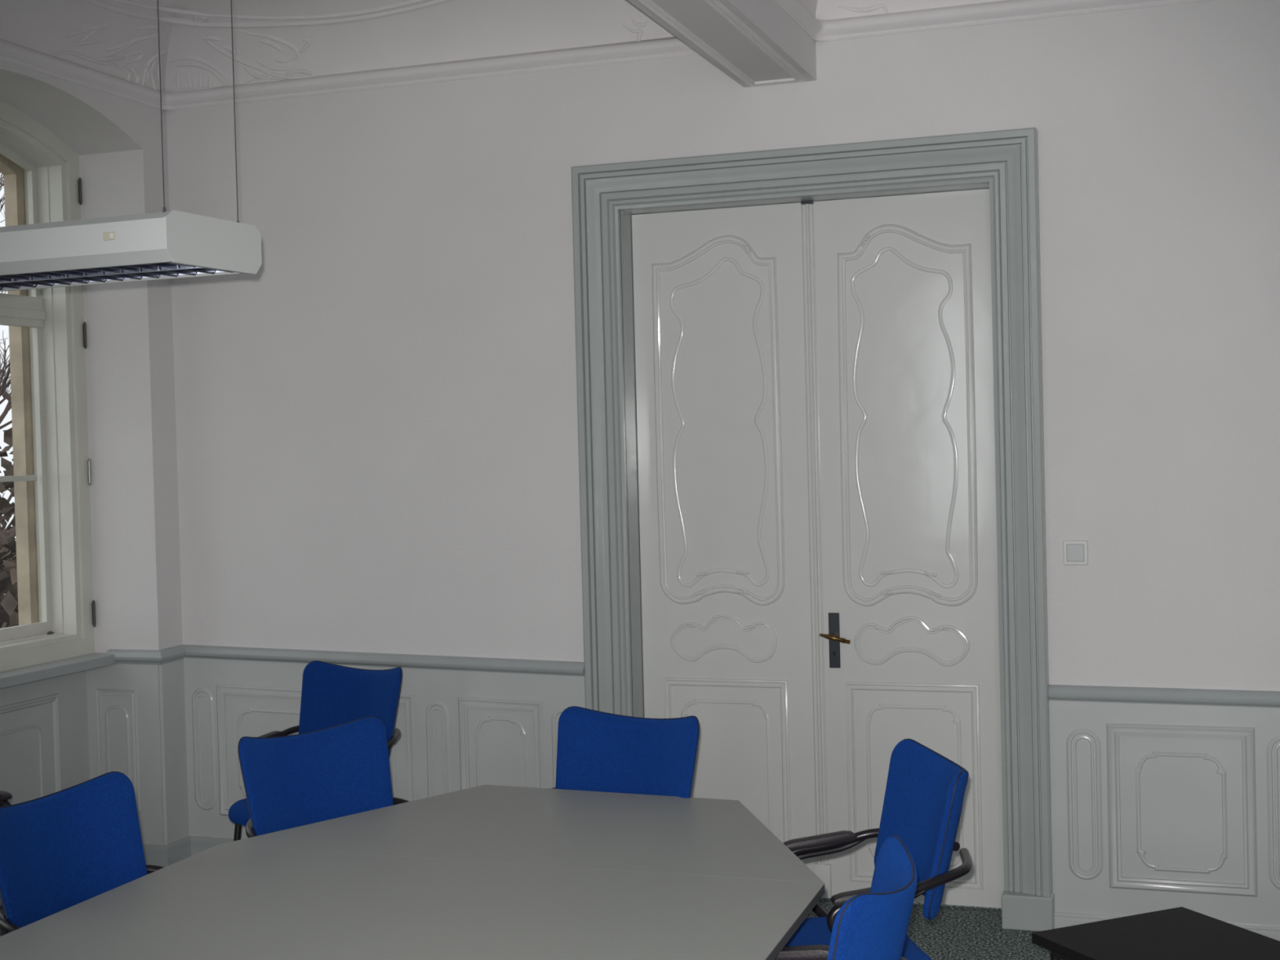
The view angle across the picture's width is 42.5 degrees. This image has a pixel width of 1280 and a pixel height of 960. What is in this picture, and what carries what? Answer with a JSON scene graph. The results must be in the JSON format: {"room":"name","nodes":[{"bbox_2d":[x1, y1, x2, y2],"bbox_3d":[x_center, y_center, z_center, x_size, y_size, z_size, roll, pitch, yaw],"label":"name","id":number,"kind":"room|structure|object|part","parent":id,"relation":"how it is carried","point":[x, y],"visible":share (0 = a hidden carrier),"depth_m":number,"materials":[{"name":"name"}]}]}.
{"room":"meeting room","nodes":[
{"label":"meeting room","id":0,"kind":"room"},
{"bbox_2d":[0,154,39,625],"bbox_3d":[-3.604,-0.068,3.026,0.195,3.630,8.000,-1,1,19],"label":"window","id":1,"kind":"structure","parent":0,"point":[13,174],"depth_m":6.55,"materials":[{"name":"stone"}]},
{"bbox_2d":[0,59,182,844],"bbox_3d":[-3.405,-0.071,2.958,0.495,3.630,8.000,-1,1,19],"label":"wall","id":2,"kind":"structure","parent":0,"point":[117,140],"depth_m":6.55,"materials":[{"name":"paint"}]},
{"bbox_2d":[0,670,89,804],"bbox_3d":[-2.448,1.180,5.992,0.030,0.850,1.368,-1,1,19],"label":"wainscot","id":3,"kind":"structure","parent":2,"relation":"attached to","point":[44,740],"depth_m":6.38,"materials":[{"name":"paint"}]},
{"bbox_3d":[-2.442,1.128,5.984,0.012,0.551,1.016,-1,1,19],"label":"panel molding","id":4,"kind":"part","parent":3,"relation":"part of","materials":[{"name":"paint"}]},
{"bbox_2d":[0,100,95,671],"bbox_3d":[-2.526,-0.357,5.978,0.203,2.149,1.378,-1,1,19],"label":"window","id":5,"kind":"structure","parent":2,"relation":"in","point":[54,317],"depth_m":6.54,"materials":[{"name":"white paint"}]},
{"bbox_3d":[-2.565,-0.339,5.992,0.050,2.014,1.208,-1,1,19],"label":"sash","id":6,"kind":"part","parent":5,"relation":"part of","materials":[{"name":"white paint"}]},
{"bbox_2d":[0,653,118,688],"bbox_3d":[-2.379,0.735,5.961,0.155,0.041,1.378,-1,1,19],"label":"windowsill","id":7,"kind":"object","parent":2,"relation":"attached to","point":[31,673],"visible":1,"depth_m":6.25,"materials":[{"name":"grey paint"}]},
{"bbox_2d":[0,36,699,110],"bbox_3d":[-2.017,-1.437,2.601,2.410,0.075,7.700,-1,1,19],"label":"trim","id":8,"kind":"structure","parent":2,"relation":"attached to","point":[670,46],"depth_m":6.20,"materials":[{"name":"paint"}]},
{"bbox_2d":[0,0,1004,92],"bbox_3d":[-0.217,-1.652,1.984,6.238,0.391,7.707,-1,1,19],"label":"ceiling","id":9,"kind":"structure","parent":0,"point":[273,40],"depth_m":6.22,"materials":[{"name":"paint"}]},
{"bbox_2d":[0,0,262,291],"bbox_3d":[-1.586,-1.159,3.869,1.366,1.407,0.344,-1,1,22],"label":"pendant lamp","id":10,"kind":"object","parent":9,"relation":"hanging from","point":[172,244],"visible":1,"depth_m":3.60,"materials":[{"name":"white metal"}]},
{"bbox_2d":[102,231,115,240],"bbox_3d":[-1.139,-0.523,3.528,0.030,0.017,0.004,-1,1,22],"label":"switch","id":11,"kind":"object","parent":10,"relation":"attached to","point":[107,236],"depth_m":3.53,"materials":[{"name":"grey plastic"}]},
{"bbox_3d":[-1.567,-0.483,3.884,1.340,0.045,0.278,-1,1,22],"label":"louvre rail","id":12,"kind":"part","parent":10,"relation":"part of","materials":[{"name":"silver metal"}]},
{"bbox_3d":[-1.568,-0.462,3.885,1.355,0.006,0.284,-1,1,22],"label":"louvre frame","id":13,"kind":"part","parent":10,"relation":"part of","materials":[{"name":"white metal"}]},
{"bbox_3d":[-1.380,-1.778,6.143,1.732,0.093,0.730,-2,1,-12],"label":"frame","id":14,"kind":"part","parent":9,"relation":"part of","materials":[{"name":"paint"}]},
{"bbox_2d":[0,897,1062,959],"bbox_3d":[-0.388,1.692,2.298,7.480,0.120,8.800,-1,1,19],"label":"floor","id":15,"kind":"structure","parent":0,"point":[957,932],"depth_m":5.51,"materials":[{"name":"carpet"}]},
{"bbox_2d":[0,790,12,806],"bbox_3d":[-2.079,1.158,4.722,0.529,0.930,0.528,-1,1,23],"label":"armchair","id":16,"kind":"object","parent":15,"relation":"on","point":[4,796],"visible":0.2,"depth_m":4.90,"materials":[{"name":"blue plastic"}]},
{"bbox_3d":[-2.096,1.050,4.929,0.450,0.286,0.130,-2,1,-7],"label":"frame","id":17,"kind":"part","parent":16,"relation":"part of","materials":[{"name":"black metal"}]},
{"bbox_2d":[0,771,164,936],"bbox_3d":[-1.132,1.157,3.641,0.529,0.930,0.528,-1,1,22],"label":"armchair","id":18,"kind":"object","parent":15,"relation":"on","point":[60,851],"visible":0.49,"depth_m":3.74,"materials":[{"name":"blue fabric"}]},
{"bbox_3d":[-1.292,1.060,3.502,0.130,0.286,0.450,-2,2,-38],"label":"frame","id":19,"kind":"part","parent":18,"relation":"part of","materials":[{"name":"black metal"}]},
{"bbox_3d":[-1.150,1.049,3.848,0.450,0.286,0.130,-2,1,-7],"label":"frame","id":20,"kind":"part","parent":18,"relation":"part of","materials":[{"name":"black metal"}]},
{"bbox_2d":[228,660,402,840],"bbox_3d":[-1.089,1.114,5.608,0.528,0.930,0.529,-1,1,34],"label":"armchair","id":21,"kind":"object","parent":15,"relation":"on","point":[332,695],"visible":0.38,"depth_m":5.78,"materials":[{"name":"blue fabric"}]},
{"bbox_3d":[-1.376,1.365,5.559,0.080,0.423,0.022,-3,2,-41],"label":"leg","id":22,"kind":"part","parent":21,"relation":"part of","materials":[{"name":"black metal"}]},
{"bbox_3d":[-1.123,1.106,5.558,0.436,0.067,0.410,-1,1,34],"label":"seat","id":23,"kind":"part","parent":21,"relation":"part of","materials":[{"name":"blue fabric"}]},
{"bbox_3d":[-1.194,1.009,5.788,0.450,0.286,0.130,-2,1,-26],"label":"frame","id":24,"kind":"part","parent":21,"relation":"part of","materials":[{"name":"black metal"}]},
{"bbox_3d":[-0.996,0.813,5.750,0.462,0.334,0.157,-1,1,34],"label":"backrest","id":25,"kind":"part","parent":21,"relation":"part of","materials":[{"name":"blue fabric"}]},
{"bbox_3d":[-0.884,1.006,5.578,0.130,0.286,0.450,-1,1,4],"label":"frame","id":26,"kind":"part","parent":21,"relation":"part of","materials":[{"name":"black metal"}]},
{"bbox_2d":[237,715,409,837],"bbox_3d":[-0.751,1.132,4.336,0.528,0.930,0.529,-3,2,-45],"label":"armchair","id":27,"kind":"object","parent":15,"relation":"on","point":[342,770],"visible":0.3,"depth_m":4.48,"materials":[{"name":"blue fabric"}]},
{"bbox_3d":[-0.953,1.035,4.269,0.130,0.286,0.450,-2,1,-15],"label":"frame","id":28,"kind":"part","parent":27,"relation":"part of","materials":[{"name":"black metal"}]},
{"bbox_3d":[-0.686,1.023,4.532,0.450,0.286,0.130,-1,1,15],"label":"frame","id":29,"kind":"part","parent":27,"relation":"part of","materials":[{"name":"black metal"}]},
{"bbox_2d":[0,844,824,959],"bbox_3d":[-0.547,1.260,3.048,1.528,0.720,1.540,-1,1,19],"label":"conference table","id":30,"kind":"object","parent":15,"relation":"on","point":[219,902],"visible":1,"depth_m":3.37,"materials":[{"name":"grey laminate"}]},
{"bbox_2d":[219,784,824,883],"bbox_3d":[-0.179,1.226,4.157,1.508,0.720,0.796,-1,1,19],"label":"conference table","id":31,"kind":"object","parent":15,"relation":"on","point":[486,823],"visible":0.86,"depth_m":4.05,"materials":[{"name":"grey laminate"}]},
{"bbox_2d":[551,706,699,798],"bbox_3d":[-0.116,1.114,4.430,0.528,0.930,0.529,-1,1,33],"label":"armchair","id":32,"kind":"object","parent":15,"relation":"on","point":[597,751],"visible":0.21,"depth_m":4.60,"materials":[{"name":"blue fabric"}]},
{"bbox_2d":[773,835,917,959],"bbox_3d":[0.243,1.137,2.942,0.529,0.930,0.528,-1,1,17],"label":"armchair","id":33,"kind":"object","parent":15,"relation":"on","point":[873,925],"visible":0.92,"depth_m":2.77,"materials":[{"name":"blue fabric"}]},
{"bbox_3d":[0.408,0.839,2.882,0.157,0.334,0.462,-1,1,17],"label":"backrest","id":34,"kind":"part","parent":33,"relation":"part of","materials":[{"name":"blue fabric"}]},
{"bbox_2d":[783,738,972,959],"bbox_3d":[0.507,1.111,3.837,0.529,0.930,0.528,-2,1,-7],"label":"armchair","id":35,"kind":"object","parent":15,"relation":"on","point":[925,791],"visible":0.65,"depth_m":3.90,"materials":[{"name":"blue fabric"}]},
{"bbox_3d":[0.447,1.103,3.829,0.410,0.067,0.436,-2,1,-7],"label":"seat","id":36,"kind":"part","parent":35,"relation":"part of","materials":[{"name":"blue fabric"}]},
{"bbox_3d":[0.573,1.001,4.033,0.450,0.286,0.130,-1,1,23],"label":"frame","id":37,"kind":"part","parent":35,"relation":"part of","materials":[{"name":"black metal"}]},
{"bbox_3d":[0.621,1.008,3.661,0.450,0.286,0.130,-2,2,-37],"label":"frame","id":38,"kind":"part","parent":35,"relation":"part of","materials":[{"name":"black metal"}]},
{"bbox_3d":[0.678,0.811,3.854,0.157,0.334,0.462,-2,1,-7],"label":"backrest","id":39,"kind":"part","parent":35,"relation":"part of","materials":[{"name":"blue fabric"}]},
{"bbox_2d":[1031,906,1279,959],"bbox_3d":[1.351,1.331,3.741,0.469,0.450,0.850,-2,1,-24],"label":"side table","id":40,"kind":"object","parent":15,"relation":"on","point":[1180,933],"visible":1,"depth_m":3.95,"materials":[{"name":"black laminate"}]},
{"bbox_3d":[1.014,1.353,4.000,0.024,0.413,0.024,-1,1,19],"label":"leg","id":41,"kind":"part","parent":40,"relation":"part of","materials":[{"name":"black metal"}]},
{"bbox_3d":[1.347,1.143,3.737,0.433,0.022,0.767,-2,1,-24],"label":"apron frame","id":42,"kind":"part","parent":40,"relation":"part of","materials":[{"name":"black metal"}]},
{"bbox_2d":[165,0,1279,691],"bbox_3d":[1.028,-0.248,5.931,7.085,3.630,0.500,-1,1,19],"label":"wall","id":43,"kind":"structure","parent":0,"point":[376,423],"depth_m":6.11,"materials":[{"name":"paint"}]},
{"bbox_2d":[86,659,189,844],"bbox_3d":[-2.032,1.155,6.653,0.350,0.850,0.168,-1,1,19],"label":"wainscot","id":44,"kind":"structure","parent":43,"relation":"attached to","point":[125,707],"depth_m":6.57,"materials":[{"name":"paint"}]},
{"bbox_3d":[-2.092,1.081,6.588,0.196,0.491,0.010,-1,1,19],"label":"panel molding","id":45,"kind":"part","parent":44,"relation":"part of","materials":[{"name":"paint"}]},
{"bbox_2d":[142,835,233,866],"bbox_3d":[-1.194,1.501,6.371,2.105,0.128,0.180,-1,1,19],"label":"baseboard","id":46,"kind":"structure","parent":43,"relation":"attached to","point":[164,855],"depth_m":6.58,"materials":[{"name":"grey paint"}]},
{"bbox_2d":[106,644,584,676],"bbox_3d":[-1.168,0.707,6.341,1.982,0.099,0.199,-1,1,19],"label":"chair rail","id":47,"kind":"object","parent":43,"relation":"attached to","point":[124,656],"visible":0.84,"depth_m":6.40,"materials":[{"name":"grey paint"}]},
{"bbox_2d":[183,657,585,839],"bbox_3d":[-1.012,1.128,6.392,1.770,0.863,0.025,-1,1,19],"label":"wainscot","id":48,"kind":"structure","parent":43,"relation":"attached to","point":[460,730],"depth_m":6.33,"materials":[{"name":"paint"}]},
{"bbox_3d":[-1.761,1.088,6.644,0.106,0.500,0.009,-1,1,19],"label":"pill molding","id":49,"kind":"part","parent":48,"relation":"part of","materials":[{"name":"paint"}]},
{"bbox_3d":[-1.282,1.089,6.478,0.885,0.557,0.015,-1,1,19],"label":"panel molding","id":50,"kind":"part","parent":48,"relation":"part of","materials":[{"name":"paint"}]},
{"bbox_3d":[-0.772,1.095,6.307,0.104,0.500,0.009,-1,1,19],"label":"pill molding","id":51,"kind":"part","parent":48,"relation":"part of","materials":[{"name":"paint"}]},
{"bbox_3d":[-0.524,1.095,6.219,0.350,0.544,0.015,-1,1,19],"label":"panel molding","id":52,"kind":"part","parent":48,"relation":"part of","materials":[{"name":"paint"}]},
{"bbox_3d":[-0.281,1.099,6.139,0.102,0.500,0.009,-1,1,19],"label":"pill molding","id":53,"kind":"part","parent":48,"relation":"part of","materials":[{"name":"paint"}]},
{"bbox_2d":[570,127,1054,931],"bbox_3d":[0.606,0.183,5.880,1.667,2.691,0.275,-1,1,19],"label":"door frame","id":54,"kind":"structure","parent":43,"relation":"attached to","point":[605,197],"depth_m":5.67,"materials":[{"name":"grey paint"}]},
{"bbox_2d":[631,188,1004,907],"bbox_3d":[0.626,0.256,5.936,1.329,2.514,0.110,-1,1,19],"label":"door","id":55,"kind":"structure","parent":43,"relation":"in","point":[815,380],"depth_m":5.93,"materials":[{"name":"paint"}]},
{"bbox_3d":[0.285,-0.216,6.045,0.484,1.359,0.010,-1,1,19],"label":"panel molding","id":56,"kind":"part","parent":55,"relation":"part of","materials":[{"name":"paint"}]},
{"bbox_3d":[0.290,-0.217,6.041,0.371,1.292,0.014,-1,1,19],"label":"molding","id":57,"kind":"part","parent":55,"relation":"part of","materials":[{"name":"paint"}]},
{"bbox_3d":[0.305,0.584,6.063,0.412,0.180,0.012,-1,1,19],"label":"molding","id":58,"kind":"part","parent":55,"relation":"part of","materials":[{"name":"paint"}]},
{"bbox_3d":[0.322,1.095,6.072,0.477,0.725,0.010,-1,1,19],"label":"molding","id":59,"kind":"part","parent":55,"relation":"part of","materials":[{"name":"paint"}]},
{"bbox_3d":[0.701,0.578,5.928,0.040,0.199,0.007,-1,1,19],"label":"lock plate","id":60,"kind":"part","parent":55,"relation":"part of","materials":[{"name":"grey metal"}]},
{"bbox_3d":[0.703,0.567,5.896,0.113,0.037,0.067,-1,1,19],"label":"handle","id":61,"kind":"part","parent":55,"relation":"part of","materials":[{"name":"gold metal"}]},
{"bbox_3d":[0.936,-0.229,5.820,0.371,1.292,0.014,-1,1,19],"label":"molding","id":62,"kind":"part","parent":55,"relation":"part of","materials":[{"name":"paint"}]},
{"bbox_3d":[0.942,-0.228,5.821,0.484,1.359,0.010,-1,1,19],"label":"panel molding","id":63,"kind":"part","parent":55,"relation":"part of","materials":[{"name":"paint"}]},
{"bbox_3d":[0.963,0.572,5.838,0.412,0.180,0.012,-1,1,19],"label":"molding","id":64,"kind":"part","parent":55,"relation":"part of","materials":[{"name":"paint"}]},
{"bbox_3d":[0.973,1.083,5.850,0.477,0.725,0.010,-1,1,19],"label":"molding","id":65,"kind":"part","parent":55,"relation":"part of","materials":[{"name":"paint"}]},
{"bbox_2d":[773,0,1213,41],"bbox_3d":[1.054,-1.494,1.551,3.557,0.075,7.700,-1,1,19],"label":"trim","id":66,"kind":"structure","parent":43,"relation":"attached to","point":[1006,11],"depth_m":5.57,"materials":[{"name":"paint"}]},
{"bbox_2d":[1062,540,1088,564],"bbox_3d":[1.463,0.244,5.526,0.080,0.082,0.016,-1,1,19],"label":"light switch","id":67,"kind":"object","parent":43,"relation":"attached to","point":[1074,552],"visible":1,"depth_m":5.52,"materials":[{"name":"grey plastic"}]},
{"bbox_2d":[1048,684,1279,707],"bbox_3d":[2.696,0.710,5.107,2.828,0.081,0.037,-1,1,19],"label":"chair rail","id":68,"kind":"object","parent":43,"relation":"attached to","point":[1158,695],"visible":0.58,"depth_m":5.43,"materials":[{"name":"grey paint"}]},
{"bbox_2d":[1048,700,1279,926],"bbox_3d":[2.717,1.102,5.118,2.810,0.780,0.025,-1,1,19],"label":"wainscot","id":69,"kind":"structure","parent":43,"relation":"attached to","point":[1155,807],"depth_m":5.45,"materials":[{"name":"paint"}]},
{"bbox_3d":[1.496,1.091,5.532,0.116,0.515,0.009,-1,1,19],"label":"pill molding","id":70,"kind":"part","parent":69,"relation":"part of","materials":[{"name":"paint"}]},
{"bbox_3d":[1.786,1.087,5.430,0.468,0.557,0.015,-1,1,19],"label":"panel molding","id":71,"kind":"part","parent":69,"relation":"part of","materials":[{"name":"paint"}]},
{"bbox_3d":[2.094,1.081,5.328,0.116,0.515,0.009,-1,1,19],"label":"pill molding","id":72,"kind":"part","parent":69,"relation":"part of","materials":[{"name":"paint"}]},
{"bbox_2d":[1053,911,1279,941],"bbox_3d":[2.724,1.466,5.115,2.808,0.052,0.022,-1,1,19],"label":"baseboard","id":73,"kind":"structure","parent":43,"relation":"attached to","point":[1062,919],"depth_m":5.52,"materials":[{"name":"paint"}]},
{"bbox_3d":[-0.272,-2.037,1.987,6.930,0.220,8.300,-1,1,19],"label":"ceiling slab","id":74,"kind":"structure","parent":0,"visible":0},
{"bbox_2d":[627,0,816,87],"bbox_3d":[-0.756,-1.599,2.166,0.263,0.638,7.700,-1,1,19],"label":"ceiling beam","id":75,"kind":"structure","parent":74,"relation":"attached to","point":[754,42],"depth_m":5.20,"materials":[{"name":"paint"}]},
{"label":"outside","id":76,"kind":"structure","parent":0,"visible":0},
{"bbox_3d":[-23.987,4.256,29.462,55.400,0.200,80.000,-1,1,19],"label":"ground","id":77,"kind":"structure","parent":76,"visible":0},
{"bbox_2d":[0,172,10,399],"bbox_3d":[-10.171,-2.046,28.103,10.734,11.769,7.716,-1,1,35],"label":"bare tree","id":78,"kind":"object","parent":77,"relation":"on","point":[4,393],"visible":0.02,"depth_m":27.11,"materials":[{"name":"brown plant"}]},
{"bbox_2d":[0,176,14,554],"bbox_3d":[-5.068,-1.070,17.320,5.214,10.019,6.247,-1,1,33],"label":"bare tree","id":79,"kind":"object","parent":77,"relation":"on","point":[3,387],"visible":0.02,"depth_m":16.72,"materials":[{"name":"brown plant"}]},
{"bbox_2d":[0,427,16,593],"bbox_3d":[-6.836,1.415,21.381,6.394,5.125,6.518,-1,1,19],"label":"shrub","id":80,"kind":"object","parent":77,"relation":"on","point":[6,508],"visible":0.02,"depth_m":20.65,"materials":[{"name":"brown plant"}]},
{"bbox_2d":[0,471,16,597],"bbox_3d":[-14.241,1.526,32.426,6.049,4.833,5.957,-1,1,19],"label":"shrub","id":81,"kind":"object","parent":77,"relation":"on","point":[4,522],"visible":0.02,"depth_m":32.32,"materials":[{"name":"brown plant"}]},
{"bbox_2d":[0,540,18,628],"bbox_3d":[-4.584,2.246,12.958,4.653,3.736,4.653,-1,1,19],"label":"shrub","id":82,"kind":"object","parent":77,"relation":"on","point":[9,614],"visible":0.02,"depth_m":12.24,"materials":[{"name":"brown plant"}]}
]}

